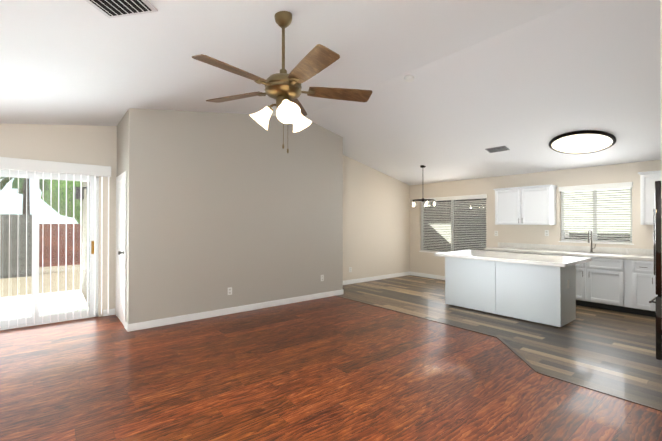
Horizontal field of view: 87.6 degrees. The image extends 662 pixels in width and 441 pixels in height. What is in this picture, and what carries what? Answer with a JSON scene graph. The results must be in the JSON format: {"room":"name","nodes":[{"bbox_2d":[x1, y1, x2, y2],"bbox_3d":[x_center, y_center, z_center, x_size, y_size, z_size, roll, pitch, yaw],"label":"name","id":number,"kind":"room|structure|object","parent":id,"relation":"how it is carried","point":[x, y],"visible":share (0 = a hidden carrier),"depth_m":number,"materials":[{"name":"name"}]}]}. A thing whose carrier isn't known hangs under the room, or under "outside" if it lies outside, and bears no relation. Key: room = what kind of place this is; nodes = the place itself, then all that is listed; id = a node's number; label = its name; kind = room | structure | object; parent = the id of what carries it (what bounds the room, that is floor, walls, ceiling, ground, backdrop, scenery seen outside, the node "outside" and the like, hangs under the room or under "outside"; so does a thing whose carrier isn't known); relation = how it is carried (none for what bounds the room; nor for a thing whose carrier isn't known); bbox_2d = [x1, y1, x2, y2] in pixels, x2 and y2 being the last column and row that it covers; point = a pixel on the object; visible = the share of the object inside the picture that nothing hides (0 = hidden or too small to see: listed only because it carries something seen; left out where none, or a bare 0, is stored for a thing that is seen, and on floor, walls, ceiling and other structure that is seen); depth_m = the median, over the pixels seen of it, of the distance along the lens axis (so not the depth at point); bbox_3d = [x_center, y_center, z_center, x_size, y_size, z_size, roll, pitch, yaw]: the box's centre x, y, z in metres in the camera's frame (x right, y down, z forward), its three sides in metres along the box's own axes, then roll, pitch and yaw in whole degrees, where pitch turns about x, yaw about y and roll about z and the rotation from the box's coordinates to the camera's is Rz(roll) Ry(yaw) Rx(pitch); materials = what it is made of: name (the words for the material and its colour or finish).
{"room":"living room","nodes":[
{"label":"living room","id":0,"kind":"room"},
{"bbox_2d":[0,123,116,316],"bbox_3d":[-3.290,-0.233,5.729,7.150,3.463,0.150,0,0,-39],"label":"wall","id":1,"kind":"structure","parent":0,"point":[88,144],"depth_m":5.29,"materials":[{"name":"beige paint"}]},
{"bbox_2d":[0,170,98,329],"bbox_3d":[-4.240,0.395,4.935,1.520,2.200,0.098,0,0,-39],"label":"sliding glass door","id":2,"kind":"structure","parent":1,"relation":"in","point":[36,177],"depth_m":5.02,"materials":[{"name":"clear glass"}]},
{"bbox_2d":[0,157,110,325],"bbox_3d":[-4.166,0.299,4.837,1.830,2.290,0.116,0,0,-39],"label":"blinds","id":3,"kind":"object","parent":1,"relation":"attached to","point":[29,165],"visible":1,"depth_m":5.04,"materials":[{"name":"white plastic"}]},
{"bbox_2d":[103,308,114,315],"bbox_3d":[-4.666,1.442,4.495,3.170,0.100,0.014,0,0,-39],"label":"baseboard","id":4,"kind":"structure","parent":1,"relation":"attached to","point":[111,312],"depth_m":5.44,"materials":[{"name":"white wood"}]},
{"bbox_2d":[117,110,127,321],"bbox_3d":[-3.068,-0.034,5.167,0.120,3.059,1.000,0,0,-39],"label":"wall","id":5,"kind":"structure","parent":0,"point":[122,140],"depth_m":5.01,"materials":[{"name":"beige paint"}]},
{"bbox_2d":[117,176,124,324],"bbox_3d":[-3.147,0.433,5.100,0.081,2.109,0.754,0,0,-39],"label":"closet door","id":6,"kind":"structure","parent":5,"relation":"in","point":[120,237],"depth_m":5.10,"materials":[{"name":"white wood"}]},
{"bbox_2d":[116,171,126,327],"bbox_3d":[-3.121,0.406,5.121,0.015,2.180,0.880,0,0,-39],"label":"trim","id":7,"kind":"structure","parent":5,"relation":"attached to","point":[122,175],"depth_m":4.81,"materials":[{"name":"white wood"}]},
{"bbox_2d":[127,108,342,323],"bbox_3d":[-1.280,-0.232,5.899,3.816,3.463,0.120,0,0,-39],"label":"wall","id":8,"kind":"structure","parent":0,"point":[248,208],"depth_m":5.50,"materials":[{"name":"beige paint"}]},
{"bbox_2d":[228,287,231,294],"bbox_3d":[-1.621,1.133,5.530,0.075,0.118,0.009,0,0,-39],"label":"electrical outlet","id":9,"kind":"object","parent":8,"relation":"attached to","point":[230,291],"visible":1,"depth_m":5.53,"materials":[{"name":"white plastic"}]},
{"bbox_2d":[125,271,409,331],"bbox_3d":[-0.260,1.457,7.129,6.990,0.100,0.784,0,0,-39],"label":"baseboard","id":10,"kind":"structure","parent":8,"relation":"attached to","point":[172,320],"depth_m":5.67,"materials":[{"name":"white wood"}]},
{"bbox_2d":[0,0,579,125],"bbox_3d":[-1.565,-1.614,2.821,6.150,1.172,6.850,0,0,-39],"label":"ceiling slope","id":11,"kind":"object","parent":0,"point":[73,62],"visible":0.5,"depth_m":3.23,"materials":[{"name":"white paint"}]},
{"bbox_2d":[85,0,157,17],"bbox_3d":[-1.415,-1.444,2.201,0.358,0.108,0.522,0,0,2],"label":"air vent grille","id":12,"kind":"object","parent":11,"relation":"attached to","point":[113,8],"visible":0.98,"depth_m":2.35,"materials":[{"name":"white metal"}]},
{"bbox_2d":[192,11,371,152],"bbox_3d":[-0.376,-1.082,2.686,1.394,1.113,1.387,0,0,-39],"label":"ceiling fan","id":13,"kind":"object","parent":11,"relation":"hanging from","point":[283,88],"visible":1,"depth_m":2.63,"materials":[{"name":"brown wood"}]},
{"bbox_2d":[0,275,661,440],"bbox_3d":[0.107,1.540,4.163,10.460,0.100,6.850,0,0,-39],"label":"floor","id":14,"kind":"structure","parent":0,"point":[333,368],"depth_m":3.31,"materials":[{"name":"brown wood"}]},
{"bbox_2d":[484,249,503,251],"bbox_3d":[3.694,1.073,7.312,0.619,0.870,0.552,0,0,-39],"label":"base cabinet","id":15,"kind":"object","parent":14,"relation":"on","point":[495,250],"depth_m":7.16,"materials":[{"name":"white"}]},
{"bbox_2d":[335,295,661,410],"bbox_3d":[1.512,1.490,4.583,0.770,0.006,5.430,0,0,-39],"label":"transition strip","id":16,"kind":"object","parent":14,"relation":"on","point":[561,379],"depth_m":3.46,"materials":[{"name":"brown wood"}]},
{"bbox_2d":[445,258,575,326],"bbox_3d":[2.851,1.062,5.657,0.640,0.872,1.799,0,0,-39],"label":"kitchen island","id":17,"kind":"object","parent":14,"relation":"on","point":[538,288],"depth_m":5.23,"materials":[{"name":"white wood"}]},
{"bbox_2d":[434,250,589,265],"bbox_3d":[2.919,0.602,5.719,1.160,0.050,2.010,0,0,-39],"label":"island countertop","id":18,"kind":"structure","parent":17,"relation":"on","point":[483,256],"depth_m":5.36,"materials":[{"name":"white stone"}]},
{"bbox_2d":[524,253,547,254],"bbox_3d":[4.057,1.070,6.865,0.619,0.870,0.735,0,0,-39],"label":"base cabinet","id":19,"kind":"object","parent":14,"relation":"on","point":[524,253],"depth_m":6.51,"materials":[{"name":"white"}]},
{"bbox_2d":[548,253,627,312],"bbox_3d":[4.639,1.067,6.148,0.619,0.870,1.112,0,0,-39],"label":"base cabinet","id":20,"kind":"object","parent":14,"relation":"on","point":[616,279],"depth_m":5.78,"materials":[{"name":"white wood"}]},
{"bbox_2d":[496,245,653,260],"bbox_3d":[4.686,0.606,6.087,0.627,0.050,3.748,0,0,-39],"label":"countertop","id":21,"kind":"structure","parent":20,"relation":"on","point":[571,252],"depth_m":6.07,"materials":[{"name":"white stone"}]},
{"bbox_2d":[628,257,647,315],"bbox_3d":[5.118,1.063,5.559,0.619,0.870,0.406,0,0,-39],"label":"base cabinet","id":22,"kind":"object","parent":14,"relation":"on","point":[637,270],"depth_m":5.44,"materials":[{"name":"white wood"}]},
{"bbox_2d":[648,261,656,316],"bbox_3d":[5.343,1.062,5.282,0.619,0.870,0.575,0,0,-39],"label":"base cabinet","id":23,"kind":"object","parent":14,"relation":"on","point":[651,277],"depth_m":5.32,"materials":[{"name":"white wood"}]},
{"bbox_2d":[649,181,661,359],"bbox_3d":[3.898,0.537,3.563,0.900,1.900,0.823,0,0,-39],"label":"fridge","id":24,"kind":"object","parent":14,"relation":"on","point":[657,228],"visible":1,"depth_m":3.53,"materials":[{"name":"black metal"}]},
{"bbox_2d":[343,155,409,280],"bbox_3d":[0.989,-0.104,8.755,3.310,3.239,0.150,0,0,-39],"label":"wall","id":25,"kind":"structure","parent":0,"point":[376,222],"depth_m":8.72,"materials":[{"name":"beige paint"}]},
{"bbox_2d":[304,0,660,184],"bbox_3d":[2.493,-1.573,6.119,4.310,1.217,6.850,0,0,-39],"label":"ceiling slope","id":26,"kind":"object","parent":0,"point":[526,93],"visible":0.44,"depth_m":4.82,"materials":[{"name":"white paint"}]},
{"bbox_2d":[404,75,413,81],"bbox_3d":[1.052,-1.904,4.634,0.134,0.064,0.136,0,0,-39],"label":"smoke detector","id":27,"kind":"object","parent":26,"relation":"attached to","point":[408,78],"visible":1,"depth_m":4.60,"materials":[{"name":"white plastic"}]},
{"bbox_2d":[412,165,436,206],"bbox_3d":[2.096,-0.796,7.940,0.579,0.945,0.560,0,0,-39],"label":"dining chandelier","id":28,"kind":"object","parent":26,"relation":"hanging from","point":[423,199],"visible":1,"depth_m":7.86,"materials":[{"name":"white glass"}]},
{"bbox_2d":[485,146,509,152],"bbox_3d":[3.065,-1.307,6.357,0.196,0.060,0.360,0,0,-39],"label":"air vent","id":29,"kind":"object","parent":26,"relation":"attached to","point":[497,149],"visible":0.98,"depth_m":6.33,"materials":[{"name":"grey metal"}]},
{"bbox_2d":[549,130,615,153],"bbox_3d":[4.015,-1.247,5.543,0.859,0.230,0.880,0,0,-39],"label":"flush ceiling light","id":30,"kind":"object","parent":26,"relation":"attached to","point":[583,141],"visible":1,"depth_m":5.44,"materials":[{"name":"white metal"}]},
{"bbox_2d":[410,160,660,275],"bbox_3d":[4.218,0.243,7.285,0.150,2.530,6.500,0,0,-39],"label":"wall","id":31,"kind":"structure","parent":0,"point":[426,262],"depth_m":7.27,"materials":[{"name":"beige paint"}]},
{"bbox_2d":[410,271,444,279],"bbox_3d":[2.978,1.465,8.674,0.014,0.100,2.430,0,0,-39],"label":"baseboard","id":32,"kind":"structure","parent":31,"relation":"attached to","point":[411,273],"depth_m":9.16,"materials":[{"name":"white wood"}]},
{"bbox_2d":[419,198,485,252],"bbox_3d":[3.040,0.145,8.706,0.137,1.400,1.890,0,0,-39],"label":"dining room window","id":33,"kind":"structure","parent":31,"relation":"in","point":[451,228],"depth_m":8.73,"materials":[{"name":"white plastic"}]},
{"bbox_2d":[419,194,486,251],"bbox_3d":[3.007,0.111,8.680,0.088,1.421,1.870,0,0,-39],"label":"blind","id":34,"kind":"object","parent":33,"relation":"attached to","point":[482,196],"visible":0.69,"depth_m":8.60,"materials":[{"name":"white plastic"}]},
{"bbox_2d":[493,184,557,224],"bbox_3d":[3.995,-0.301,7.146,0.369,0.775,1.110,0,0,-39],"label":"upper cabinet","id":35,"kind":"object","parent":31,"relation":"attached to","point":[530,205],"visible":1,"depth_m":6.98,"materials":[{"name":"white paint"}]},
{"bbox_2d":[498,242,653,256],"bbox_3d":[4.922,0.532,6.279,0.019,0.100,3.748,0,0,-39],"label":"backsplash","id":36,"kind":"structure","parent":31,"relation":"attached to","point":[579,249],"depth_m":6.47,"materials":[{"name":"white stone"}]},
{"bbox_2d":[559,187,633,244],"bbox_3d":[4.901,-0.097,6.418,0.137,1.040,1.130,0,0,-39],"label":"kitchen window","id":37,"kind":"structure","parent":31,"relation":"in","point":[595,218],"depth_m":6.42,"materials":[{"name":"white plastic"}]},
{"bbox_2d":[559,182,632,242],"bbox_3d":[4.867,-0.132,6.391,0.088,1.061,1.110,0,0,-39],"label":"window blind","id":38,"kind":"object","parent":37,"relation":"attached to","point":[600,186],"visible":0.9,"depth_m":6.35,"materials":[{"name":"white plastic"}]},
{"bbox_2d":[638,170,660,224],"bbox_3d":[5.390,-0.360,5.456,0.335,0.856,0.702,0,0,-39],"label":"upper cabinet","id":39,"kind":"object","parent":31,"relation":"attached to","point":[648,179],"visible":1,"depth_m":5.54,"materials":[{"name":"white paint"}]},
{"bbox_2d":[660,0,661,191],"bbox_3d":[1.899,-0.167,1.674,0.150,3.286,0.412,0,0,-39],"label":"wall","id":40,"kind":"structure","parent":0,"point":[661,94],"depth_m":1.79,"materials":[{"name":"beige paint"}]},
{"label":"outside","id":41,"kind":"structure","parent":0,"visible":0},
{"bbox_2d":[0,264,81,296],"bbox_3d":[-10.421,1.722,12.550,32.000,0.130,19.450,0,0,-39],"label":"gravel","id":42,"kind":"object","parent":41,"point":[3,291],"depth_m":9.11,"materials":[{"name":"beige gravel"}]},
{"bbox_2d":[0,214,31,278],"bbox_3d":[-10.472,0.727,8.939,4.140,1.820,0.200,0,0,-39],"label":"fence","id":43,"kind":"object","parent":42,"relation":"on","point":[7,244],"depth_m":9.94,"materials":[{"name":"grey wood"}]},
{"bbox_2d":[0,177,81,223],"bbox_3d":[-9.766,-1.723,17.674,11.606,6.815,5.725,0,0,-39],"label":"tree","id":44,"kind":"object","parent":42,"relation":"on","point":[54,202],"depth_m":13.96,"materials":[{"name":"green plant"}]},
{"bbox_2d":[39,224,81,266],"bbox_3d":[-10.311,0.886,12.419,24.000,1.540,0.260,0,0,-39],"label":"fence","id":45,"kind":"object","parent":42,"relation":"on","point":[45,242],"depth_m":12.61,"materials":[{"name":"brown wood"}]},
{"bbox_2d":[82,182,89,306],"bbox_3d":[-4.465,0.064,6.578,0.300,3.120,2.648,0,0,-39],"label":"stucco wing","id":46,"kind":"object","parent":42,"relation":"on","point":[84,244],"depth_m":6.80},
{"bbox_2d":[75,185,87,199],"bbox_3d":[-4.485,-0.508,6.208,0.198,0.260,0.140,0,0,-39],"label":"lantern sconce","id":47,"kind":"object","parent":46,"relation":"attached to","point":[78,194],"depth_m":6.15,"materials":[{"name":"black"}]},
{"bbox_2d":[0,290,88,320],"bbox_3d":[-6.220,1.642,5.399,3.900,0.190,3.050,0,0,-39],"label":"patio","id":48,"kind":"structure","parent":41,"point":[27,304],"depth_m":6.38,"materials":[{"name":"concrete"}]},
{"bbox_2d":[424,198,485,250],"bbox_3d":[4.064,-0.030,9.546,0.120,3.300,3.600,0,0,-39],"label":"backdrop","id":49,"kind":"structure","parent":41,"point":[454,225],"depth_m":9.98,"materials":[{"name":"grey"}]},
{"bbox_2d":[564,188,629,240],"bbox_3d":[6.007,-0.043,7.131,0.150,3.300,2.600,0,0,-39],"label":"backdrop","id":50,"kind":"structure","parent":41,"point":[598,215],"depth_m":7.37,"materials":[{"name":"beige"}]}
]}

